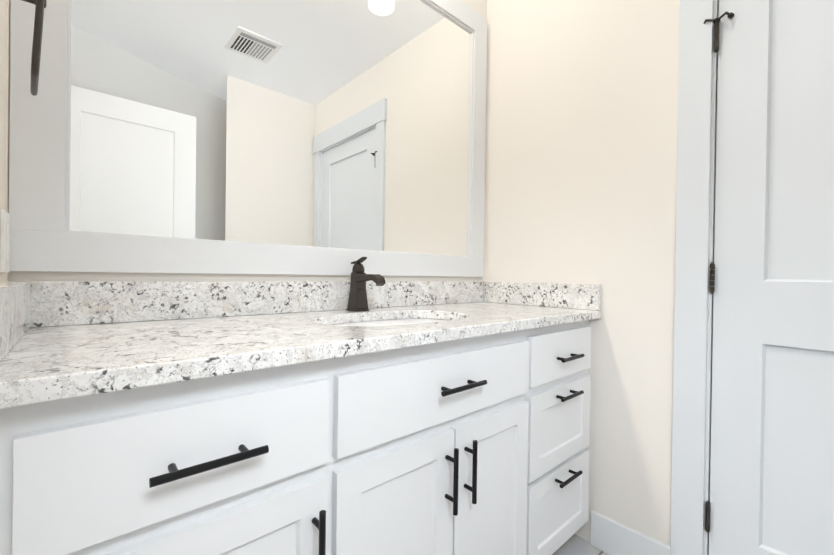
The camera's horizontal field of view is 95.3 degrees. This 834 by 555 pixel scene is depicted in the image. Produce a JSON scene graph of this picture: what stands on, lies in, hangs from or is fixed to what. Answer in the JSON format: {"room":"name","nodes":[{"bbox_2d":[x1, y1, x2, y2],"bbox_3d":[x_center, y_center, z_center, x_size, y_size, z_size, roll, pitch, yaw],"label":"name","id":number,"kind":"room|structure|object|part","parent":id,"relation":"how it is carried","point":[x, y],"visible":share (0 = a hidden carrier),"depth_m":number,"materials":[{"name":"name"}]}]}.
{"room":"bathroom","nodes":[
{"label":"bathroom","id":0,"kind":"room"},
{"bbox_2d":[0,0,9,282],"bbox_3d":[-0.057,-0.195,-0.195,0.120,2.460,2.600,1,0,-42],"label":"wall","id":1,"kind":"structure","parent":0,"point":[4,88],"depth_m":0.76,"materials":[{"name":"beige paint"}]},
{"bbox_2d":[0,210,9,271],"bbox_3d":[-0.818,-0.070,0.757,0.008,0.120,0.072,1,0,-42],"label":"electrical outlet plate","id":2,"kind":"object","parent":1,"relation":"attached to","point":[4,241],"visible":1,"depth_m":0.73,"materials":[{"name":"white plastic"}]},
{"bbox_2d":[0,281,31,360],"bbox_3d":[-0.675,0.062,0.615,0.035,0.099,0.573,1,0,-42],"label":"backsplash","id":3,"kind":"structure","parent":1,"relation":"attached to","point":[15,296],"depth_m":0.62,"materials":[{"name":"white stone"}]},
{"bbox_2d":[22,0,45,95],"bbox_3d":[-0.671,-0.417,0.640,0.069,0.176,0.159,1,0,-42],"label":"towel ring","id":4,"kind":"object","parent":1,"relation":"attached to","point":[37,34],"visible":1,"depth_m":0.60,"materials":[{"name":"black metal"}]},
{"bbox_3d":[-0.671,-0.481,0.639,0.067,0.048,0.048,1,0,-42],"label":"post","id":5,"kind":"part","parent":4,"relation":"part of","materials":[{"name":"black metal"}]},
{"bbox_2d":[8,0,486,281],"bbox_3d":[-0.312,-0.207,1.398,1.856,2.460,0.120,1,0,-42],"label":"wall","id":6,"kind":"structure","parent":0,"point":[479,7],"depth_m":1.07,"materials":[{"name":"white paint"}]},
{"bbox_2d":[9,0,486,276],"bbox_3d":[-0.267,-0.633,1.335,1.589,1.250,0.021,1,0,-42],"label":"mirror","id":7,"kind":"object","parent":6,"relation":"attached to","point":[311,137],"visible":0.88,"depth_m":1.13,"materials":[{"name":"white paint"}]},
{"bbox_2d":[32,281,483,324],"bbox_3d":[-0.264,0.064,1.347,1.556,0.099,0.025,1,0,-42],"label":"backsplash","id":8,"kind":"structure","parent":6,"relation":"attached to","point":[53,302],"depth_m":1.05,"materials":[{"name":"white stone"}]},
{"bbox_2d":[552,534,608,554],"bbox_3d":[0.534,1.065,0.433,1.856,0.050,2.720,1,0,-42],"label":"floor","id":9,"kind":"structure","parent":0,"point":[574,544],"depth_m":1.45,"materials":[{"name":"tile"}]},
{"bbox_2d":[0,313,600,554],"bbox_3d":[-0.080,0.588,1.129,1.612,0.877,0.567,1,0,-42],"label":"bathroom vanity","id":10,"kind":"object","parent":9,"relation":"on","point":[360,413],"depth_m":0.71,"materials":[{"name":"white paint"}]},
{"bbox_3d":[-0.331,0.648,0.592,0.414,0.542,0.019,1,0,-42],"label":"door","id":11,"kind":"part","parent":10,"relation":"part of","materials":[{"name":"white paint"}]},
{"bbox_3d":[-0.326,0.270,0.590,0.414,0.158,0.019,1,0,-42],"label":"drawer","id":12,"kind":"part","parent":10,"relation":"part of","materials":[{"name":"white paint"}]},
{"bbox_3d":[-0.307,0.275,0.569,0.156,0.012,0.038,1,0,-42],"label":"pull drawer","id":13,"kind":"part","parent":10,"relation":"part of","materials":[{"name":"black metal"}]},
{"bbox_2d":[0,301,600,396],"bbox_3d":[-0.086,0.133,1.140,1.614,0.030,0.574,1,0,-42],"label":"countertop","id":14,"kind":"structure","parent":10,"relation":"on","point":[49,356],"depth_m":0.72,"materials":[{"name":"white stone"}]},
{"bbox_2d":[344,257,387,312],"bbox_3d":[-0.167,0.022,1.271,0.059,0.185,0.168,1,0,-42],"label":"faucet","id":15,"kind":"object","parent":14,"relation":"on","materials":[{"name":"black metal"}]},
{"bbox_2d":[328,313,447,328],"bbox_3d":[-0.066,0.223,1.143,0.550,0.174,0.352,1,0,-42],"label":"sink","id":16,"kind":"object","parent":14,"relation":"in","point":[393,318],"depth_m":1.28,"materials":[{"name":"white ceramic"}]},
{"bbox_3d":[-0.178,0.496,0.688,0.012,0.156,0.038,1,0,-42],"label":"pull door","id":17,"kind":"part","parent":10,"relation":"part of","materials":[{"name":"black metal"}]},
{"bbox_3d":[-0.040,0.651,0.851,0.331,0.542,0.019,1,0,-42],"label":"door","id":18,"kind":"part","parent":10,"relation":"part of","materials":[{"name":"white paint"}]},
{"bbox_3d":[0.085,0.489,0.921,0.012,0.156,0.038,1,0,-42],"label":"pull door","id":19,"kind":"part","parent":10,"relation":"part of","materials":[{"name":"black metal"}]},
{"bbox_3d":[0.137,0.490,0.967,0.012,0.156,0.038,1,0,-42],"label":"pull door","id":20,"kind":"part","parent":10,"relation":"part of","materials":[{"name":"black metal"}]},
{"bbox_3d":[0.212,0.653,1.075,0.331,0.542,0.019,1,0,-42],"label":"door","id":21,"kind":"part","parent":10,"relation":"part of","materials":[{"name":"white paint"}]},
{"bbox_3d":[0.500,0.799,1.333,0.419,0.276,0.019,1,0,-42],"label":"drawer","id":22,"kind":"part","parent":10,"relation":"part of","materials":[{"name":"white paint"}]},
{"bbox_3d":[0.504,0.510,1.332,0.419,0.270,0.019,1,0,-42],"label":"drawer","id":23,"kind":"part","parent":10,"relation":"part of","materials":[{"name":"white paint"}]},
{"bbox_3d":[0.507,0.267,1.331,0.419,0.160,0.019,1,0,-42],"label":"drawer","id":24,"kind":"part","parent":10,"relation":"part of","materials":[{"name":"white paint"}]},
{"bbox_3d":[0.520,0.690,1.312,0.142,0.012,0.038,1,0,-42],"label":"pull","id":25,"kind":"part","parent":10,"relation":"part of","materials":[{"name":"black metal"}]},
{"bbox_3d":[0.524,0.405,1.310,0.142,0.012,0.038,1,0,-42],"label":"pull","id":26,"kind":"part","parent":10,"relation":"part of","materials":[{"name":"black metal"}]},
{"bbox_3d":[0.526,0.275,1.309,0.142,0.012,0.038,1,0,-42],"label":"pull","id":27,"kind":"part","parent":10,"relation":"part of","materials":[{"name":"black metal"}]},
{"bbox_2d":[704,0,718,554],"bbox_3d":[0.975,0.014,1.255,0.120,2.055,0.020,1,0,-42],"label":"door jamb","id":28,"kind":"structure","parent":9,"relation":"on","point":[711,259],"depth_m":1.21,"materials":[{"name":"white paint"}]},
{"bbox_2d":[704,11,733,52],"bbox_3d":[0.939,-0.764,1.193,0.035,0.109,0.082,1,0,-42],"label":"door hinge","id":29,"kind":"object","parent":28,"relation":"attached to","point":[730,15],"depth_m":1.19,"materials":[{"name":"black metal"}]},
{"bbox_3d":[0.943,-0.758,1.196,0.013,0.098,0.013,1,0,-42],"label":"door right hinge","id":30,"kind":"part","parent":29,"relation":"part of","materials":[{"name":"black metal"}]},
{"bbox_2d":[705,0,833,554],"bbox_3d":[1.197,0.025,0.933,0.053,2.019,0.766,1,0,-42],"label":"door","id":31,"kind":"structure","parent":28,"relation":"attached to","point":[772,457],"depth_m":1.11,"materials":[{"name":"white paint"}]},
{"bbox_3d":[0.922,0.758,1.205,0.013,0.098,0.013,1,0,-42],"label":"door right hinge","id":32,"kind":"part","parent":31,"relation":"part of","materials":[{"name":"black metal"}]},
{"bbox_3d":[0.932,0.001,1.201,0.013,0.098,0.013,1,0,-42],"label":"door right hinge","id":33,"kind":"part","parent":31,"relation":"part of","materials":[{"name":"black metal"}]},
{"bbox_2d":[483,0,679,545],"bbox_3d":[0.674,-0.195,1.595,0.120,2.460,0.895,1,0,-42],"label":"wall","id":34,"kind":"structure","parent":0,"point":[581,135],"depth_m":1.45,"materials":[{"name":"white paint"}]},
{"bbox_2d":[484,281,600,308],"bbox_3d":[0.509,0.073,1.668,0.025,0.099,0.573,1,0,-42],"label":"backsplash","id":35,"kind":"structure","parent":34,"relation":"attached to","point":[562,295],"depth_m":1.61,"materials":[{"name":"white stone"}]},
{"bbox_2d":[590,510,669,554],"bbox_3d":[0.766,0.973,1.379,0.014,0.130,0.266,1,0,-42],"label":"baseboard","id":36,"kind":"structure","parent":34,"relation":"attached to","point":[609,536],"depth_m":1.40,"materials":[{"name":"white paint"}]},
{"bbox_2d":[670,0,713,554],"bbox_3d":[0.895,0.019,1.240,0.018,2.043,0.088,1,0,-42],"label":"door frame","id":37,"kind":"structure","parent":34,"relation":"attached to","point":[691,276],"depth_m":1.23,"materials":[{"name":"white paint"}]}
]}

